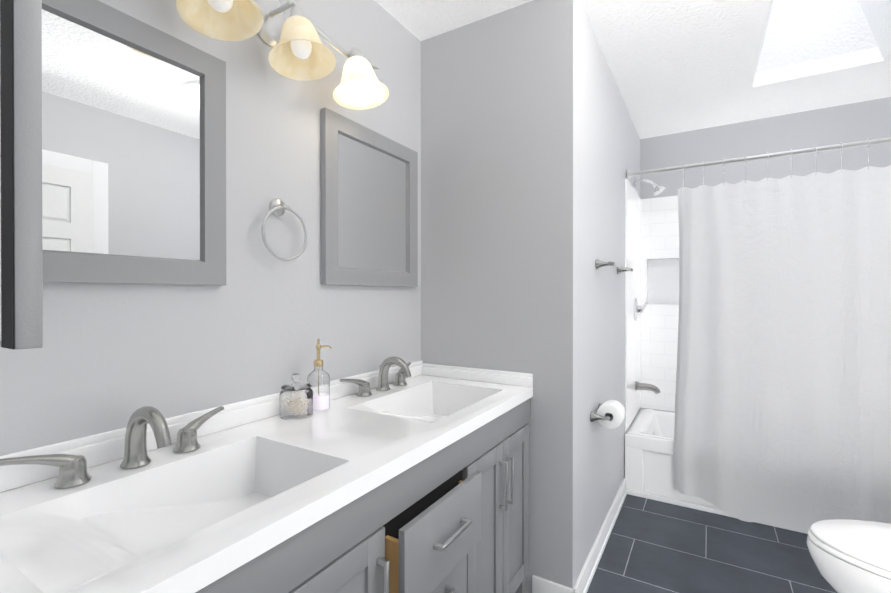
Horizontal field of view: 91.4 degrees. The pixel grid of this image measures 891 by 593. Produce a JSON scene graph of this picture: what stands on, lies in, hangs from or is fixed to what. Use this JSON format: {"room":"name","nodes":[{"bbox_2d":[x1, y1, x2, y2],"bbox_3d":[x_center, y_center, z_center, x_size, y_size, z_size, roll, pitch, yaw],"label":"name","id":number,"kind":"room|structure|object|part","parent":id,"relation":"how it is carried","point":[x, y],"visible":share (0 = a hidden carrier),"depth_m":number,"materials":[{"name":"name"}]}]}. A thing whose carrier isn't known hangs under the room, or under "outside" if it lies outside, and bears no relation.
{"room":"bathroom","nodes":[
{"label":"bathroom","id":0,"kind":"room"},
{"bbox_2d":[0,0,420,455],"bbox_3d":[-0.036,-0.029,2.342,0.120,2.550,3.785,0,0,31],"label":"wall","id":1,"kind":"structure","parent":0,"point":[106,357],"depth_m":1.31,"materials":[{"name":"grey paint"}]},
{"bbox_2d":[0,0,42,349],"bbox_3d":[-0.704,-0.339,0.603,0.528,0.795,0.070,0,0,31],"label":"medicine cabinet mirror","id":2,"kind":"object","parent":1,"relation":"attached to","point":[21,287],"visible":1,"depth_m":0.49,"materials":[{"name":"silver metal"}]},
{"bbox_3d":[-0.688,-0.339,0.620,0.438,0.779,0.025,0,0,31],"label":"glass","id":3,"kind":"part","parent":2,"relation":"part of","materials":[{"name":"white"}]},
{"bbox_2d":[42,0,225,284],"bbox_3d":[-0.771,-0.342,0.980,0.024,0.624,0.568,0,0,31],"label":"mirror","id":4,"kind":"object","parent":1,"relation":"attached to","point":[133,165],"visible":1,"depth_m":1.02,"materials":[{"name":"grey mirror"}]},
{"bbox_2d":[0,360,532,491],"bbox_3d":[-0.297,0.342,1.246,0.562,0.068,1.626,0,0,31],"label":"backsplash","id":5,"kind":"structure","parent":1,"relation":"attached to","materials":[{"name":"white stone"}]},
{"bbox_2d":[176,0,388,109],"bbox_3d":[-0.446,-0.819,1.293,0.254,0.292,0.802,0,0,31],"label":"sconce","id":6,"kind":"object","parent":1,"relation":"attached to","point":[300,51],"visible":1,"depth_m":1.30,"materials":[{"name":"white glass"}]},
{"bbox_3d":[-0.547,-0.744,1.062,0.187,0.143,0.190,0,0,31],"label":"lamp shade","id":7,"kind":"part","parent":6,"relation":"part of","materials":[{"name":"beige glass"}]},
{"bbox_3d":[-0.554,-0.756,1.066,0.059,0.109,0.060,0,0,31],"label":"bulb","id":8,"kind":"part","parent":6,"relation":"part of","materials":[{"name":"white glass"}]},
{"bbox_3d":[-0.425,-0.757,1.280,0.059,0.109,0.060,0,0,31],"label":"bulb","id":9,"kind":"part","parent":6,"relation":"part of","materials":[{"name":"white glass"}]},
{"bbox_3d":[-0.418,-0.745,1.276,0.187,0.143,0.190,0,0,31],"label":"lamp shade","id":10,"kind":"part","parent":6,"relation":"part of","materials":[{"name":"beige glass"}]},
{"bbox_3d":[-0.296,-0.758,1.494,0.059,0.109,0.060,0,0,31],"label":"bulb","id":11,"kind":"part","parent":6,"relation":"part of","materials":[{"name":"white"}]},
{"bbox_3d":[-0.288,-0.745,1.490,0.187,0.143,0.190,0,0,31],"label":"lamp shade","id":12,"kind":"part","parent":6,"relation":"part of","materials":[{"name":"white glass"}]},
{"bbox_2d":[261,199,306,260],"bbox_3d":[-0.518,-0.212,1.380,0.044,0.200,0.172,0,0,31],"label":"towel ring","id":13,"kind":"object","parent":1,"relation":"attached to","point":[278,207],"visible":1,"depth_m":1.37,"materials":[{"name":"silver metal"}]},
{"bbox_2d":[321,107,417,286],"bbox_3d":[-0.286,-0.355,1.783,0.024,0.624,0.568,0,0,31],"label":"mirror","id":14,"kind":"object","parent":1,"relation":"attached to","point":[369,214],"visible":1,"depth_m":1.73,"materials":[{"name":"grey mirror"}]},
{"label":"glass","id":15,"kind":"part","parent":14,"relation":"part of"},
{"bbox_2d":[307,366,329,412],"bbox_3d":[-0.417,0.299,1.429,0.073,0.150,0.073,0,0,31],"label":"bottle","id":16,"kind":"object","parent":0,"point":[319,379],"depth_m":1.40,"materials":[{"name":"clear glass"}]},
{"bbox_2d":[573,0,639,586],"bbox_3d":[0.702,-0.030,2.747,0.725,2.550,1.970,0,0,31],"label":"wall","id":17,"kind":"structure","parent":0,"point":[606,147],"depth_m":2.07,"materials":[{"name":"grey paint"}]},
{"bbox_2d":[421,0,572,592],"bbox_3d":[0.192,0.013,1.903,0.724,2.470,0.001,0,0,31],"label":"wall","id":18,"kind":"structure","parent":17,"relation":"attached to","point":[497,191],"depth_m":1.84,"materials":[{"name":"grey paint"}]},
{"bbox_2d":[532,575,575,592],"bbox_3d":[0.437,1.201,1.748,0.185,0.095,0.022,0,0,31],"label":"baseboard","id":19,"kind":"structure","parent":18,"relation":"attached to","point":[541,585],"depth_m":1.76,"materials":[{"name":"white wood"}]},
{"bbox_2d":[572,478,626,592],"bbox_3d":[0.824,1.199,2.231,0.022,0.095,1.232,0,0,31],"label":"baseboard return","id":20,"kind":"object","parent":17,"relation":"attached to","point":[585,577],"visible":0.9,"depth_m":2.09,"materials":[{"name":"white wood"}]},
{"bbox_2d":[590,400,625,428],"bbox_3d":[0.764,0.547,2.028,0.126,0.112,0.238,0,0,31],"label":"toilet paper","id":21,"kind":"object","parent":17,"relation":"attached to","point":[610,414],"visible":1,"depth_m":1.98,"materials":[{"name":"white paper"}]},
{"bbox_2d":[595,259,632,273],"bbox_3d":[0.900,-0.153,2.293,0.082,0.050,0.660,0,0,31],"label":"towel bar","id":22,"kind":"object","parent":17,"relation":"attached to","point":[599,264],"visible":0.98,"depth_m":2.06,"materials":[{"name":"silver metal"}]},
{"bbox_2d":[625,179,640,431],"bbox_3d":[1.341,0.055,3.097,0.008,1.624,0.710,0,0,31],"label":"wall","id":23,"kind":"structure","parent":17,"relation":"attached to","point":[632,293],"depth_m":3.01,"materials":[{"name":"tile"}]},
{"bbox_2d":[634,298,646,320],"bbox_3d":[1.402,0.093,3.125,0.066,0.168,0.188,0,0,31],"label":"shower valve","id":24,"kind":"object","parent":23,"relation":"attached to","point":[638,309],"visible":1,"depth_m":3.10,"materials":[{"name":"silver metal"}]},
{"bbox_2d":[635,381,660,393],"bbox_3d":[1.439,0.648,3.093,0.165,0.079,0.070,0,0,31],"label":"tub spout","id":25,"kind":"object","parent":23,"relation":"attached to","point":[646,386],"visible":1,"depth_m":3.08,"materials":[{"name":"silver metal"}]},
{"bbox_2d":[635,178,665,195],"bbox_3d":[1.451,-0.783,3.080,0.196,0.143,0.086,0,0,31],"label":"shower head","id":26,"kind":"object","parent":17,"relation":"attached to","point":[658,190],"visible":1,"depth_m":3.05},
{"bbox_2d":[627,137,890,529],"bbox_3d":[1.783,0.208,2.362,1.507,2.055,0.232,0,0,31],"label":"shower curtain","id":27,"kind":"object","parent":17,"relation":"attached to","point":[783,398],"visible":0.9,"depth_m":2.32,"materials":[{"name":"white fabric"}]},
{"bbox_3d":[1.828,-0.789,2.432,1.507,0.060,0.060,0,0,31],"label":"rod","id":28,"kind":"part","parent":27,"relation":"part of","materials":[{"name":"silver metal"}]},
{"bbox_2d":[375,0,890,138],"bbox_3d":[0.502,-1.260,1.274,2.900,0.080,5.050,0,0,31],"label":"ceiling","id":29,"kind":"structure","parent":0,"point":[656,53],"depth_m":2.30,"materials":[{"name":"white paint"}]},
{"bbox_2d":[753,0,890,81],"bbox_3d":[1.746,-1.447,1.921,0.560,0.450,1.145,0,0,31],"label":"skylight","id":30,"kind":"object","parent":29,"relation":"in","point":[799,31],"visible":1,"depth_m":2.39,"materials":[{"name":"white paint"}]},
{"bbox_2d":[640,138,645,408],"bbox_3d":[1.561,-0.033,3.431,0.040,2.550,0.090,0,0,31],"label":"wall","id":31,"kind":"structure","parent":0,"point":[642,166],"depth_m":3.39,"materials":[{"name":"grey paint"}]},
{"bbox_2d":[587,494,836,592],"bbox_3d":[0.502,1.280,1.284,2.900,0.060,5.050,0,0,31],"label":"floor","id":32,"kind":"structure","parent":0,"point":[653,546],"depth_m":2.09,"materials":[{"name":"tile"}]},
{"bbox_2d":[0,360,532,592],"bbox_3d":[-0.269,0.779,1.231,0.630,0.943,1.626,0,0,31],"label":"bathroom vanity","id":33,"kind":"object","parent":32,"relation":"on","point":[418,482],"visible":1,"depth_m":1.00,"materials":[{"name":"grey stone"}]},
{"bbox_2d":[0,406,223,488],"bbox_3d":[-0.650,0.307,0.947,0.171,0.138,0.443,0,0,31],"label":"faucet","id":34,"kind":"object","parent":33,"relation":"on","point":[73,472],"visible":1,"depth_m":0.93,"materials":[{"name":"silver metal"}]},
{"bbox_3d":[-0.772,0.337,0.843,0.058,0.080,0.139,0,0,31],"label":"handle","id":35,"kind":"part","parent":34,"relation":"part of","materials":[{"name":"silver metal"}]},
{"bbox_3d":[-0.648,0.307,0.946,0.165,0.138,0.058,0,0,31],"label":"spout","id":36,"kind":"part","parent":34,"relation":"part of","materials":[{"name":"silver metal"}]},
{"bbox_3d":[-0.617,0.336,1.105,0.064,0.080,0.138,0,0,31],"label":"handle","id":37,"kind":"part","parent":34,"relation":"part of","materials":[{"name":"silver metal"}]},
{"bbox_2d":[279,373,312,419],"bbox_3d":[-0.467,0.307,1.363,0.100,0.135,0.100,0,0,31],"label":"jar","id":38,"kind":"object","parent":33,"relation":"on","point":[296,400],"visible":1,"depth_m":1.32,"materials":[{"name":"clear glass"}]},
{"bbox_3d":[-0.467,0.331,1.363,0.100,0.088,0.100,0,0,31],"label":"glass","id":39,"kind":"part","parent":38,"relation":"part of","materials":[{"name":"clear glass"}]},
{"bbox_3d":[-0.467,0.263,1.362,0.092,0.046,0.092,0,0,31],"label":"lid","id":40,"kind":"part","parent":38,"relation":"part of","materials":[{"name":"clear glass"}]},
{"bbox_2d":[307,339,331,412],"bbox_3d":[-0.414,0.256,1.434,0.073,0.236,0.085,0,0,31],"label":"soap dispenser","id":41,"kind":"object","parent":33,"relation":"on","point":[318,378],"visible":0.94,"depth_m":1.40,"materials":[{"name":"clear glass"}]},
{"bbox_3d":[-0.231,0.830,0.853,0.017,0.609,0.334,0,0,31],"label":"door","id":42,"kind":"part","parent":33,"relation":"part of","materials":[{"name":"grey wood"}]},
{"bbox_2d":[339,356,411,396],"bbox_3d":[-0.206,0.304,1.712,0.171,0.138,0.443,0,0,31],"label":"faucet","id":43,"kind":"object","parent":33,"relation":"on","point":[402,373],"visible":1,"depth_m":1.71,"materials":[{"name":"silver metal"}]},
{"bbox_3d":[-0.328,0.334,1.608,0.058,0.080,0.140,0,0,31],"label":"handle","id":44,"kind":"part","parent":43,"relation":"part of","materials":[{"name":"silver metal"}]},
{"bbox_3d":[-0.203,0.304,1.711,0.165,0.138,0.058,0,0,31],"label":"spout","id":45,"kind":"part","parent":43,"relation":"part of","materials":[{"name":"silver metal"}]},
{"bbox_3d":[-0.173,0.333,1.871,0.064,0.080,0.138,0,0,31],"label":"handle","id":46,"kind":"part","parent":43,"relation":"part of","materials":[{"name":"silver metal"}]},
{"bbox_3d":[-0.138,0.667,0.962,0.028,0.170,0.011,0,0,31],"label":"handle","id":47,"kind":"part","parent":33,"relation":"part of","materials":[{"name":"silver metal"}]},
{"bbox_3d":[0.001,0.625,1.140,0.017,0.201,0.386,0,0,31],"label":"drawer","id":48,"kind":"part","parent":33,"relation":"part of","materials":[{"name":"grey wood"}]},
{"bbox_3d":[-0.042,0.829,1.166,0.017,0.200,0.386,0,0,31],"label":"drawer","id":49,"kind":"part","parent":33,"relation":"part of","materials":[{"name":"grey wood"}]},
{"bbox_3d":[0.130,0.827,1.450,0.017,0.609,0.265,0,0,31],"label":"door","id":50,"kind":"part","parent":33,"relation":"part of","materials":[{"name":"grey wood"}]},
{"bbox_3d":[0.205,0.664,1.530,0.028,0.170,0.011,0,0,31],"label":"handle","id":51,"kind":"part","parent":33,"relation":"part of","materials":[{"name":"silver metal"}]},
{"bbox_3d":[0.233,0.664,1.576,0.028,0.170,0.011,0,0,31],"label":"handle","id":52,"kind":"part","parent":33,"relation":"part of","materials":[{"name":"silver metal"}]},
{"bbox_3d":[0.269,0.826,1.681,0.017,0.609,0.265,0,0,31],"label":"door","id":53,"kind":"part","parent":33,"relation":"part of","materials":[{"name":"grey wood"}]},
{"bbox_2d":[625,409,719,508],"bbox_3d":[1.979,1.054,2.691,1.538,0.381,0.747,0,0,31],"label":"bathtub","id":54,"kind":"object","parent":32,"relation":"on","point":[649,451],"visible":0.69,"depth_m":2.71,"materials":[{"name":"white ceramic"}]},
{"bbox_2d":[626,489,734,517],"bbox_3d":[1.387,1.226,2.599,0.566,0.034,0.021,0,0,31],"label":"baseboard","id":55,"kind":"structure","parent":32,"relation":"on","point":[678,502],"depth_m":2.59,"materials":[{"name":"white wood"}]},
{"bbox_2d":[756,522,807,533],"bbox_3d":[1.809,1.233,2.345,0.218,0.021,0.021,0,0,31],"label":"baseboard","id":56,"kind":"structure","parent":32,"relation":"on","point":[788,528],"depth_m":2.31,"materials":[{"name":"white wood"}]},
{"bbox_2d":[806,519,890,592],"bbox_3d":[1.572,0.838,1.296,0.772,0.825,0.450,0,0,31],"label":"toilet","id":57,"kind":"object","parent":32,"relation":"on","point":[850,556],"visible":1,"depth_m":1.39,"materials":[{"name":"white ceramic"}]},
{"bbox_3d":[1.474,0.819,1.355,0.536,0.018,0.380,0,0,31],"label":"seat","id":58,"kind":"part","parent":57,"relation":"part of","materials":[{"name":"white plastic"}]},
{"bbox_3d":[1.477,0.798,1.353,0.528,0.020,0.374,0,0,31],"label":"lid","id":59,"kind":"part","parent":57,"relation":"part of","materials":[{"name":"white plastic"}]},
{"bbox_2d":[646,97,890,198],"bbox_3d":[2.278,-0.031,2.998,1.635,2.550,0.090,0,0,31],"label":"wall","id":60,"kind":"structure","parent":0,"point":[855,122],"depth_m":2.96,"materials":[{"name":"grey paint"}]},
{"bbox_2d":[641,195,678,411],"bbox_3d":[2.172,0.056,3.006,1.509,1.624,0.008,0,0,31],"label":"wall","id":61,"kind":"structure","parent":60,"relation":"attached to","point":[659,239],"depth_m":3.33,"materials":[{"name":"tile"}]},
{"bbox_3d":[1.842,0.658,3.264,0.615,1.170,0.090,0,0,31],"label":"wall","id":62,"kind":"structure","parent":0,"visible":0},
{"bbox_2d":[645,256,678,306],"bbox_3d":[1.839,-0.111,3.257,0.623,0.380,0.097,0,0,31],"label":"niche","id":63,"kind":"object","parent":62,"relation":"attached to","point":[662,281],"visible":0.35,"depth_m":3.38,"materials":[{"name":"white tile"}]}
]}

